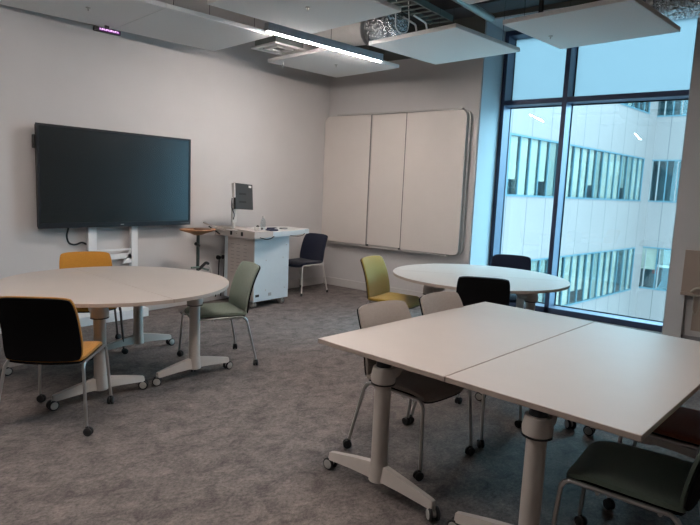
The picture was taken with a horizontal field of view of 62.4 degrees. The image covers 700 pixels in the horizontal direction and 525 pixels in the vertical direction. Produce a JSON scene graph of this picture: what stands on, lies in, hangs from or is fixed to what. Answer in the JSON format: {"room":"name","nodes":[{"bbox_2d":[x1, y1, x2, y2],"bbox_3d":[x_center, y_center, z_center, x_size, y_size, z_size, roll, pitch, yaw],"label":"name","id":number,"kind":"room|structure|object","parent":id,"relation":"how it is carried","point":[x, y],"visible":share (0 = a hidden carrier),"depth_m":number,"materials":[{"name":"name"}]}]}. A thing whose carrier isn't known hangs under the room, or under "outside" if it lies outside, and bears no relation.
{"room":"classroom","nodes":[
{"label":"classroom","id":0,"kind":"room"},
{"bbox_2d":[0,0,330,280],"bbox_3d":[-3.439,-1.278,5.460,0.300,3.940,11.400,8,9,38],"label":"wall","id":1,"kind":"structure","parent":0,"point":[246,118],"depth_m":6.86,"materials":[{"name":"paint"}]},
{"bbox_2d":[0,276,322,333],"bbox_3d":[-3.586,0.655,5.366,0.018,0.120,10.182,8,9,38],"label":"baseboard","id":2,"kind":"structure","parent":1,"relation":"attached to","point":[313,280],"depth_m":7.74,"materials":[{"name":"paint"}]},
{"bbox_2d":[215,255,220,296],"bbox_3d":[-1.741,0.178,7.609,0.048,0.551,0.086,8,9,38],"label":"plug","id":3,"kind":"object","parent":1,"relation":"attached to","point":[217,256],"visible":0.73,"depth_m":7.58,"materials":[{"name":"black plastic"}]},
{"bbox_2d":[215,253,224,260],"bbox_3d":[-1.719,-0.073,7.642,0.010,0.090,0.170,8,9,38],"label":"socket plate","id":4,"kind":"object","parent":1,"relation":"attached to","point":[221,254],"visible":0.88,"depth_m":7.63,"materials":[{"name":"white plastic"}]},
{"bbox_2d":[220,255,224,295],"bbox_3d":[-1.689,0.172,7.675,0.048,0.551,0.086,8,9,38],"label":"plug","id":5,"kind":"object","parent":1,"relation":"attached to","point":[222,256],"visible":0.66,"depth_m":7.66,"materials":[{"name":"black plastic"}]},
{"bbox_2d":[0,283,699,524],"bbox_3d":[0.591,1.413,2.531,10.800,0.300,11.400,8,9,38],"label":"floor","id":6,"kind":"structure","parent":0,"point":[246,443],"depth_m":3.51,"materials":[{"name":"carpet"}]},
{"bbox_2d":[0,296,113,435],"bbox_3d":[-1.848,0.581,3.648,0.598,0.855,0.627,2,7,-4],"label":"chair","id":7,"kind":"object","parent":6,"relation":"on","point":[39,331],"visible":1,"depth_m":3.42,"materials":[{"name":"black plastic"}]},
{"bbox_2d":[0,268,173,410],"bbox_3d":[-2.137,0.544,4.289,1.724,0.740,0.883,9,10,42],"label":"round table","id":8,"kind":"object","parent":6,"relation":"on","point":[95,293],"visible":0.71,"depth_m":4.04,"materials":[{"name":"laminate"}]},
{"bbox_2d":[59,251,127,353],"bbox_3d":[-2.342,0.358,5.211,0.607,0.855,0.627,-2,9,-31],"label":"chair","id":9,"kind":"object","parent":6,"relation":"on","point":[83,258],"visible":0.19,"depth_m":5.35,"materials":[{"name":"orange fabric"}]},
{"bbox_2d":[78,226,148,326],"bbox_3d":[-2.651,-0.159,6.197,0.230,1.600,0.960,8,9,38],"label":"stand","id":10,"kind":"object","parent":6,"relation":"on","point":[131,257],"visible":0.38,"depth_m":6.39,"materials":[{"name":"white metal"}]},
{"bbox_2d":[32,122,190,228],"bbox_3d":[-2.513,-0.906,6.315,0.070,1.022,1.802,8,9,38],"label":"screen","id":11,"kind":"object","parent":10,"relation":"attached to","point":[86,177],"visible":1,"depth_m":6.18,"materials":[{"name":"black plastic"}]},
{"bbox_2d":[66,228,86,245],"bbox_3d":[-2.872,-0.280,6.069,0.056,0.212,0.243,5,8,22],"label":"power cable","id":12,"kind":"object","parent":11,"relation":"hanging from","point":[78,243],"visible":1,"depth_m":6.02,"materials":[{"name":"black plastic"}]},
{"bbox_2d":[74,266,232,385],"bbox_3d":[-1.553,0.489,4.908,1.724,0.740,0.860,9,10,42],"label":"round table","id":13,"kind":"object","parent":6,"relation":"on","point":[180,285],"visible":0.9,"depth_m":4.68,"materials":[{"name":"laminate"}]},
{"bbox_2d":[179,228,216,314],"bbox_3d":[-1.800,0.098,6.840,0.404,1.000,0.404,2,7,-7],"label":"laptop stand","id":14,"kind":"object","parent":6,"relation":"on","point":[195,231],"visible":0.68,"depth_m":6.79,"materials":[{"name":"brown wood"}]},
{"bbox_2d":[179,228,216,234],"bbox_3d":[-1.780,-0.359,6.780,0.329,0.071,0.470,8,9,38],"label":"wooden tray","id":15,"kind":"object","parent":14,"relation":"on","point":[195,231],"depth_m":6.72,"materials":[{"name":"brown wood"}]},
{"bbox_2d":[177,261,260,371],"bbox_3d":[-1.133,0.432,5.039,0.629,0.855,0.599,-2,8,-30],"label":"chair","id":16,"kind":"object","parent":6,"relation":"on","point":[245,276],"visible":0.9,"depth_m":5.03,"materials":[{"name":"green fabric"}]},
{"bbox_2d":[203,222,308,307],"bbox_3d":[-1.128,-0.002,7.635,0.763,1.049,1.410,8,9,38],"label":"lectern","id":17,"kind":"object","parent":6,"relation":"on","point":[269,250],"visible":0.8,"depth_m":7.33,"materials":[{"name":"white plastic"}]},
{"bbox_2d":[226,183,252,230],"bbox_3d":[-1.372,-0.699,7.243,0.160,0.588,0.402,7,8,30],"label":"monitor","id":18,"kind":"object","parent":17,"relation":"on","point":[242,194],"visible":0.94,"depth_m":7.18,"materials":[{"name":"white plastic"}]},
{"bbox_2d":[254,225,262,230],"bbox_3d":[-1.134,-0.435,7.243,0.070,0.066,0.231,4,7,9],"label":"handheld device","id":19,"kind":"object","parent":17,"relation":"on","point":[257,228],"visible":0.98,"depth_m":7.13,"materials":[{"name":"white plastic"}]},
{"bbox_2d":[289,233,327,295],"bbox_3d":[-0.674,0.007,8.502,0.570,0.850,0.621,8,9,38],"label":"chair","id":20,"kind":"object","parent":6,"relation":"on","point":[313,246],"visible":0.88,"depth_m":8.57,"materials":[{"name":"blue fabric"}]},
{"bbox_2d":[359,255,419,328],"bbox_3d":[0.436,0.386,5.918,0.628,0.855,0.599,7,9,31],"label":"chair","id":21,"kind":"object","parent":6,"relation":"on","point":[374,268],"visible":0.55,"depth_m":5.93,"materials":[{"name":"yellow fabric"}]},
{"bbox_2d":[343,300,474,480],"bbox_3d":[0.359,0.702,3.440,0.598,0.855,0.629,-5,10,-44],"label":"chair","id":22,"kind":"object","parent":6,"relation":"on","point":[422,389],"visible":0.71,"depth_m":3.40,"materials":[{"name":"grey fabric"}]},
{"bbox_2d":[318,302,592,521],"bbox_3d":[0.704,0.766,3.512,0.813,0.740,1.745,9,10,43],"label":"table","id":23,"kind":"object","parent":6,"relation":"on","point":[442,344],"visible":0.82,"depth_m":3.08,"materials":[{"name":"laminate"}]},
{"bbox_2d":[409,291,521,447],"bbox_3d":[0.784,0.666,3.865,0.616,0.855,0.628,-5,10,-45],"label":"chair","id":24,"kind":"object","parent":6,"relation":"on","point":[435,302],"visible":0.36,"depth_m":3.91,"materials":[{"name":"beige plastic"}]},
{"bbox_2d":[394,264,566,308],"bbox_3d":[1.342,0.444,6.218,1.704,0.740,0.850,4,7,10],"label":"round table","id":25,"kind":"object","parent":6,"relation":"on","point":[467,269],"visible":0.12,"depth_m":6.05,"materials":[{"name":"laminate"}]},
{"bbox_2d":[393,270,569,310],"bbox_3d":[1.191,0.545,5.383,1.704,0.740,0.850,4,7,10],"label":"round table","id":26,"kind":"object","parent":6,"relation":"on","point":[528,290],"visible":0.38,"depth_m":5.33,"materials":[{"name":"laminate"}]},
{"bbox_2d":[456,276,509,305],"bbox_3d":[1.168,0.512,5.179,0.584,0.855,0.629,4,8,12],"label":"chair","id":27,"kind":"object","parent":6,"relation":"on","point":[471,290],"visible":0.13,"depth_m":4.89,"materials":[{"name":"black plastic"}]},
{"bbox_2d":[491,254,530,308],"bbox_3d":[1.777,0.364,6.533,0.580,0.855,0.628,5,8,19],"label":"chair","id":28,"kind":"object","parent":6,"relation":"on","point":[498,260],"visible":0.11,"depth_m":6.71,"materials":[{"name":"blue fabric"}]},
{"bbox_2d":[445,322,699,524],"bbox_3d":[1.298,0.863,2.960,0.813,0.740,1.745,9,10,43],"label":"table","id":29,"kind":"object","parent":6,"relation":"on","point":[621,381],"visible":0.99,"depth_m":2.56,"materials":[{"name":"laminate"}]},
{"bbox_2d":[551,441,699,524],"bbox_3d":[1.204,0.879,2.352,0.628,0.855,0.601,8,9,37],"label":"chair","id":30,"kind":"object","parent":6,"relation":"on","point":[661,484],"visible":1,"depth_m":2.29,"materials":[{"name":"fabric"}]},
{"bbox_2d":[603,406,699,509],"bbox_3d":[1.697,0.832,2.880,0.628,0.855,0.581,8,9,38],"label":"chair","id":31,"kind":"object","parent":6,"relation":"on","point":[682,427],"visible":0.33,"depth_m":2.80,"materials":[{"name":"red fabric"}]},
{"bbox_2d":[395,0,433,4],"bbox_3d":[0.771,-2.788,1.988,10.800,0.300,11.400,8,9,38],"label":"ceiling","id":32,"kind":"structure","parent":0,"point":[412,2],"depth_m":7.43,"materials":[{"name":"concrete"}]},
{"bbox_2d":[0,0,165,28],"bbox_3d":[-2.421,-2.709,5.037,1.165,0.930,1.150,-5,10,-44],"label":"acoustic panel","id":33,"kind":"object","parent":32,"relation":"hanging from","point":[113,14],"visible":1,"depth_m":5.23,"materials":[{"name":"fabric"}]},
{"bbox_2d":[93,25,120,35],"bbox_3d":[-2.430,-2.330,5.783,0.044,0.073,0.270,9,10,43],"label":"led display","id":34,"kind":"object","parent":33,"relation":"attached to","point":[105,29],"visible":1,"depth_m":5.77,"materials":[{"name":"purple plastic"}]},
{"bbox_2d":[114,0,272,50],"bbox_3d":[-1.582,-2.793,5.848,1.165,0.900,1.150,-5,10,-44],"label":"acoustic panel","id":35,"kind":"object","parent":32,"relation":"hanging from","point":[172,23],"visible":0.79,"depth_m":5.79,"materials":[{"name":"fabric"}]},
{"bbox_2d":[251,34,306,55],"bbox_3d":[-0.807,-2.890,6.665,0.460,0.850,0.460,-5,10,-44],"label":"ceiling vent","id":36,"kind":"object","parent":32,"relation":"in","point":[275,44],"visible":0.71,"depth_m":6.62,"materials":[{"name":"white metal"}]},
{"bbox_2d":[207,0,400,33],"bbox_3d":[-0.374,-2.600,4.880,1.170,0.930,1.180,-5,10,-44],"label":"acoustic panel","id":37,"kind":"object","parent":32,"relation":"hanging from","point":[309,16],"visible":1,"depth_m":5.00,"materials":[{"name":"fabric"}]},
{"bbox_2d":[264,20,382,61],"bbox_3d":[-0.208,-2.763,6.171,1.650,0.924,0.070,-5,10,-44],"label":"lamp","id":38,"kind":"object","parent":32,"relation":"hanging from","point":[269,27],"visible":0.92,"depth_m":6.11,"materials":[{"name":"metal"}]},
{"bbox_2d":[268,29,398,77],"bbox_3d":[-0.188,-2.884,7.135,1.170,0.930,1.150,-5,10,-44],"label":"acoustic panel","id":39,"kind":"object","parent":32,"relation":"hanging from","point":[324,61],"visible":0.82,"depth_m":7.09,"materials":[{"name":"fabric"}]},
{"bbox_2d":[313,11,407,45],"bbox_3d":[0.101,-2.925,7.246,1.287,0.400,0.420,6,8,24],"label":"ventilation duct","id":40,"kind":"object","parent":32,"relation":"hanging from","point":[356,34],"visible":0.5,"depth_m":7.07,"materials":[{"name":"metal"}]},
{"bbox_2d":[403,16,416,30],"bbox_3d":[0.742,-2.937,7.123,0.024,0.107,0.322,8,9,38],"label":"conduit","id":41,"kind":"object","parent":40,"relation":"attached to","point":[410,21],"visible":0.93,"depth_m":7.15,"materials":[{"name":"plastic"}]},
{"bbox_2d":[395,0,409,33],"bbox_3d":[0.612,-2.963,6.720,0.180,0.580,0.018,1,8,-12],"label":"cable","id":42,"kind":"object","parent":32,"relation":"hanging from","point":[396,0],"visible":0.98,"depth_m":6.74,"materials":[{"name":"white plastic"}]},
{"bbox_2d":[384,0,452,24],"bbox_3d":[-1.641,-2.797,3.639,0.320,0.330,9.000,8,9,38],"label":"cable tray","id":43,"kind":"object","parent":32,"relation":"hanging from","point":[404,8],"visible":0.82,"depth_m":6.78,"materials":[{"name":"metal"}]},
{"bbox_2d":[413,15,427,28],"bbox_3d":[0.859,-2.920,7.032,0.024,0.107,0.322,8,9,38],"label":"conduit","id":44,"kind":"object","parent":43,"relation":"attached to","point":[415,16],"visible":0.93,"depth_m":7.03,"materials":[{"name":"plastic"}]},
{"bbox_2d":[369,0,519,64],"bbox_3d":[1.016,-2.708,6.059,1.150,0.900,1.120,-5,10,-44],"label":"acoustic panel","id":45,"kind":"object","parent":32,"relation":"hanging from","point":[454,42],"visible":1,"depth_m":5.99,"materials":[{"name":"fabric"}]},
{"bbox_2d":[452,0,494,22],"bbox_3d":[-1.225,-2.731,3.284,0.090,0.335,9.550,8,9,38],"label":"pipe","id":46,"kind":"object","parent":32,"relation":"hanging from","point":[474,8],"visible":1,"depth_m":6.69,"materials":[{"name":"metal"}]},
{"bbox_2d":[460,0,486,4],"bbox_3d":[0.951,-2.404,3.800,1.170,0.930,1.120,-5,10,-44],"label":"acoustic panel","id":47,"kind":"object","parent":32,"relation":"hanging from","point":[469,2],"visible":1,"depth_m":4.57,"materials":[{"name":"fabric"}]},
{"bbox_2d":[503,0,680,48],"bbox_3d":[2.170,-2.520,5.101,1.120,0.930,1.120,-5,10,-44],"label":"acoustic panel","id":48,"kind":"object","parent":32,"relation":"hanging from","point":[602,21],"visible":1,"depth_m":5.03,"materials":[{"name":"fabric"}]},
{"bbox_2d":[643,0,699,20],"bbox_3d":[4.706,-2.380,4.094,5.300,0.711,0.344,8,9,38],"label":"duct","id":49,"kind":"object","parent":32,"relation":"hanging from","point":[671,9],"visible":0.34,"depth_m":5.31,"materials":[{"name":"metal"}]},
{"bbox_2d":[323,0,599,291],"bbox_3d":[1.858,-1.375,7.971,4.930,3.940,0.906,8,9,38],"label":"wall","id":50,"kind":"structure","parent":0,"point":[417,84],"depth_m":8.12,"materials":[{"name":"paint"}]},
{"bbox_2d":[323,276,423,296],"bbox_3d":[0.561,0.418,8.584,2.550,0.120,0.018,8,9,38],"label":"baseboard","id":51,"kind":"structure","parent":50,"relation":"attached to","point":[329,280],"depth_m":8.94,"materials":[{"name":"paint"}]},
{"bbox_2d":[321,108,471,256],"bbox_3d":[0.570,-1.171,8.368,2.450,1.965,0.101,8,9,38],"label":"whiteboard","id":52,"kind":"object","parent":50,"relation":"attached to","point":[394,180],"visible":0.9,"depth_m":8.23,"materials":[{"name":"metal"}]},
{"bbox_2d":[469,21,505,265],"bbox_3d":[1.838,-1.255,7.818,0.012,3.740,0.588,8,9,38],"label":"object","id":53,"kind":"structure","parent":50,"relation":"attached to","point":[492,74],"depth_m":7.77,"materials":[{"name":"paint"}]},
{"bbox_2d":[403,0,571,26],"bbox_3d":[3.600,-2.912,5.608,10.200,0.140,0.420,8,9,38],"label":"ceiling","id":54,"kind":"structure","parent":50,"relation":"attached to","point":[492,6],"depth_m":7.15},
{"bbox_2d":[490,8,559,30],"bbox_3d":[2.846,-2.969,6.858,2.356,0.012,0.588,8,9,38],"label":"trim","id":55,"kind":"structure","parent":50,"relation":"attached to","point":[498,22],"depth_m":7.33,"materials":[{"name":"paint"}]},
{"bbox_2d":[489,18,697,331],"bbox_3d":[3.035,-1.149,7.437,2.356,3.728,0.280,8,9,38],"label":"window","id":56,"kind":"structure","parent":50,"relation":"in","point":[656,68],"depth_m":7.46,"materials":[{"name":"glass"}]},
{"bbox_2d":[662,17,698,334],"bbox_3d":[3.696,-0.989,6.375,0.012,3.740,0.588,8,9,38],"label":"trim","id":57,"kind":"structure","parent":50,"relation":"attached to","point":[698,17],"depth_m":6.15,"materials":[{"name":"paint"}]},
{"bbox_2d":[663,17,699,337],"bbox_3d":[5.862,-0.802,4.865,5.270,3.940,0.900,8,9,38],"label":"wall pier","id":58,"kind":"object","parent":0,"point":[678,311],"visible":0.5,"depth_m":6.12,"materials":[{"name":"paint"}]},
{"bbox_2d":[680,250,699,331],"bbox_3d":[4.063,0.367,5.807,1.300,0.870,0.163,8,9,38],"label":"board","id":59,"kind":"object","parent":58,"relation":"attached to","point":[690,286],"visible":1,"depth_m":6.12,"materials":[{"name":"beige plastic"}]},
{"bbox_2d":[681,334,699,340],"bbox_3d":[5.607,1.129,4.753,5.100,0.120,0.018,8,9,38],"label":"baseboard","id":60,"kind":"object","parent":58,"relation":"attached to","point":[682,336],"visible":0.45,"depth_m":6.24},
{"label":"outside","id":61,"kind":"structure","parent":0,"visible":0},
{"bbox_3d":[13.236,10.710,28.893,60.000,0.400,44.100,8,9,38],"label":"ground","id":62,"kind":"structure","parent":61,"visible":0},
{"bbox_2d":[501,100,687,320],"bbox_3d":[10.725,0.955,19.208,11.817,21.200,22.060,9,10,41],"label":"office building","id":63,"kind":"structure","parent":62,"relation":"on","point":[624,164],"depth_m":24.00,"materials":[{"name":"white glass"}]},
{"bbox_2d":[508,135,517,178],"bbox_3d":[5.117,-3.325,18.245,0.518,1.370,0.015,-5,10,-45],"label":"blind","id":64,"kind":"object","parent":63,"relation":"hanging from","point":[514,138],"depth_m":18.27,"materials":[{"name":"fabric"}]},
{"bbox_2d":[517,137,527,194],"bbox_3d":[5.574,-3.118,18.744,0.522,1.870,0.015,-5,10,-45],"label":"blind","id":65,"kind":"object","parent":63,"relation":"hanging from","point":[522,153],"depth_m":18.74,"materials":[{"name":"fabric"}]},
{"bbox_2d":[528,139,537,194],"bbox_3d":[6.046,-3.158,19.215,0.537,1.870,0.015,-5,10,-45],"label":"blind","id":66,"kind":"object","parent":63,"relation":"hanging from","point":[533,144],"depth_m":19.23,"materials":[{"name":"fabric"}]},
{"bbox_2d":[531,261,536,271],"bbox_3d":[6.334,0.860,20.200,0.525,1.920,0.015,-5,10,-45],"label":"blind","id":67,"kind":"object","parent":63,"relation":"hanging from","point":[533,263],"depth_m":20.14,"materials":[{"name":"fabric"}]},
{"bbox_2d":[538,260,544,301],"bbox_3d":[6.778,0.822,20.643,0.462,1.920,0.015,-5,10,-45],"label":"blind","id":68,"kind":"object","parent":63,"relation":"hanging from","point":[541,263],"depth_m":20.61,"materials":[{"name":"fabric"}]},
{"bbox_2d":[538,141,546,181],"bbox_3d":[6.516,-3.445,19.641,0.518,1.370,0.015,-5,10,-45],"label":"blind","id":69,"kind":"object","parent":63,"relation":"hanging from","point":[542,144],"depth_m":19.64,"materials":[{"name":"fabric"}]},
{"bbox_2d":[546,143,555,195],"bbox_3d":[6.980,-3.238,20.147,0.541,1.870,0.015,-5,10,-45],"label":"blind","id":70,"kind":"object","parent":63,"relation":"hanging from","point":[551,146],"depth_m":20.15,"materials":[{"name":"fabric"}]},
{"bbox_2d":[556,258,561,304],"bbox_3d":[7.718,0.741,21.581,0.482,1.920,0.015,-5,10,-45],"label":"blind","id":71,"kind":"object","parent":63,"relation":"hanging from","point":[560,263],"depth_m":21.66,"materials":[{"name":"fabric"}]},
{"bbox_2d":[561,257,570,304],"bbox_3d":[8.207,0.699,22.069,0.549,1.920,0.015,-5,10,-45],"label":"blind","id":72,"kind":"object","parent":63,"relation":"hanging from","point":[566,261],"depth_m":22.11,"materials":[{"name":"fabric"}]},
{"bbox_2d":[565,146,571,196],"bbox_3d":[7.894,-3.317,21.059,0.490,1.870,0.015,-5,10,-45],"label":"blind","id":73,"kind":"object","parent":63,"relation":"hanging from","point":[570,152],"depth_m":21.16,"materials":[{"name":"fabric"}]},
{"bbox_2d":[570,256,576,290],"bbox_3d":[8.663,0.413,22.481,0.487,1.420,0.015,-5,10,-45],"label":"blind","id":74,"kind":"object","parent":63,"relation":"hanging from","point":[573,258],"depth_m":22.48,"materials":[{"name":"fabric"}]},
{"bbox_2d":[571,147,579,196],"bbox_3d":[8.374,-3.358,21.538,0.528,1.870,0.015,-5,10,-45],"label":"blind","id":75,"kind":"object","parent":63,"relation":"hanging from","point":[576,151],"depth_m":21.55,"materials":[{"name":"fabric"}]},
{"bbox_2d":[578,255,583,289],"bbox_3d":[9.121,0.373,22.938,0.464,1.420,0.015,-5,10,-45],"label":"blind","id":76,"kind":"object","parent":63,"relation":"hanging from","point":[581,257],"depth_m":22.94,"materials":[{"name":"fabric"}]},
{"bbox_2d":[579,148,586,196],"bbox_3d":[8.830,-3.397,21.992,0.496,1.870,0.015,-5,10,-45],"label":"blind","id":77,"kind":"object","parent":63,"relation":"hanging from","point":[583,157],"depth_m":22.00,"materials":[{"name":"fabric"}]},
{"bbox_2d":[583,254,590,299],"bbox_3d":[9.584,0.580,23.442,0.484,1.920,0.015,-5,10,-45],"label":"blind","id":78,"kind":"object","parent":63,"relation":"hanging from","point":[588,257],"depth_m":23.44,"materials":[{"name":"fabric"}]},
{"bbox_2d":[587,150,593,184],"bbox_3d":[9.304,-3.685,22.422,0.489,1.370,0.015,-5,10,-45],"label":"blind","id":79,"kind":"object","parent":63,"relation":"hanging from","point":[591,152],"depth_m":22.42,"materials":[{"name":"fabric"}]},
{"bbox_2d":[590,253,597,297],"bbox_3d":[10.055,0.540,23.913,0.499,1.920,0.015,-5,10,-45],"label":"blind","id":80,"kind":"object","parent":63,"relation":"hanging from","point":[594,257],"depth_m":23.94,"materials":[{"name":"fabric"}]},
{"bbox_2d":[593,151,600,197],"bbox_3d":[9.752,-3.477,22.912,0.466,1.870,0.015,-5,10,-45],"label":"blind","id":81,"kind":"object","parent":63,"relation":"hanging from","point":[598,153],"depth_m":22.89,"materials":[{"name":"fabric"}]},
{"bbox_2d":[597,252,603,295],"bbox_3d":[10.514,0.500,24.370,0.475,1.920,0.015,-5,10,-45],"label":"blind","id":82,"kind":"object","parent":63,"relation":"hanging from","point":[602,253],"depth_m":24.39,"materials":[{"name":"fabric"}]},
{"bbox_2d":[600,152,607,197],"bbox_3d":[10.246,-3.519,23.405,0.546,1.870,0.015,-5,10,-45],"label":"blind","id":83,"kind":"object","parent":63,"relation":"hanging from","point":[604,166],"depth_m":23.44,"materials":[{"name":"fabric"}]},
{"bbox_2d":[603,252,609,294],"bbox_3d":[10.983,0.460,24.838,0.483,1.920,0.015,-5,10,-45],"label":"blind","id":84,"kind":"object","parent":63,"relation":"hanging from","point":[607,254],"depth_m":24.86,"materials":[{"name":"fabric"}]},
{"bbox_2d":[606,154,613,198],"bbox_3d":[10.710,-3.559,23.868,0.538,1.870,0.015,-5,10,-45],"label":"blind","id":85,"kind":"object","parent":63,"relation":"hanging from","point":[611,162],"depth_m":23.93,"materials":[{"name":"fabric"}]},
{"bbox_2d":[609,251,615,292],"bbox_3d":[11.456,0.419,25.311,0.504,1.920,0.015,-5,10,-45],"label":"blind","id":86,"kind":"object","parent":63,"relation":"hanging from","point":[613,254],"depth_m":25.34,"materials":[{"name":"fabric"}]},
{"bbox_2d":[613,155,619,198],"bbox_3d":[11.172,-3.599,24.329,0.526,1.870,0.015,-5,10,-45],"label":"blind","id":87,"kind":"object","parent":63,"relation":"hanging from","point":[617,157],"depth_m":24.36,"materials":[{"name":"fabric"}]},
{"bbox_2d":[620,156,625,187],"bbox_3d":[11.638,-3.886,24.751,0.495,1.370,0.015,-5,10,-45],"label":"blind","id":88,"kind":"object","parent":63,"relation":"hanging from","point":[622,164],"depth_m":24.79,"materials":[{"name":"fabric"}]},
{"bbox_2d":[620,250,626,290],"bbox_3d":[12.388,0.339,26.240,0.500,1.920,0.015,-5,10,-45],"label":"blind","id":89,"kind":"object","parent":63,"relation":"hanging from","point":[624,255],"depth_m":26.27,"materials":[{"name":"fabric"}]},
{"bbox_2d":[624,157,631,198],"bbox_3d":[12.111,-3.680,25.265,0.543,1.870,0.015,-5,10,-45],"label":"blind","id":90,"kind":"object","parent":63,"relation":"hanging from","point":[628,163],"depth_m":25.30,"materials":[{"name":"fabric"}]},
{"bbox_2d":[626,249,631,288],"bbox_3d":[12.841,0.300,26.691,0.462,1.920,0.015,-5,10,-45],"label":"blind","id":91,"kind":"object","parent":63,"relation":"hanging from","point":[629,250],"depth_m":26.72,"materials":[{"name":"fabric"}]},
{"bbox_2d":[630,158,636,199],"bbox_3d":[12.571,-3.719,25.724,0.525,1.870,0.015,-5,10,-45],"label":"blind","id":92,"kind":"object","parent":63,"relation":"hanging from","point":[634,160],"depth_m":25.76,"materials":[{"name":"fabric"}]},
{"bbox_2d":[635,159,641,199],"bbox_3d":[13.027,-3.758,26.179,0.497,1.870,0.015,-5,10,-45],"label":"blind","id":93,"kind":"object","parent":63,"relation":"hanging from","point":[639,163],"depth_m":26.22,"materials":[{"name":"fabric"}]},
{"bbox_2d":[641,248,656,269],"bbox_3d":[14.210,-0.198,27.489,0.614,1.020,0.015,8,9,38],"label":"blind","id":94,"kind":"object","parent":63,"relation":"hanging from","point":[649,259],"depth_m":27.47,"materials":[{"name":"fabric"}]},
{"bbox_2d":[660,249,670,264],"bbox_3d":[14.782,-0.266,27.031,0.614,0.720,0.015,8,9,38],"label":"blind","id":95,"kind":"object","parent":63,"relation":"hanging from","point":[665,254],"depth_m":27.05,"materials":[{"name":"fabric"}]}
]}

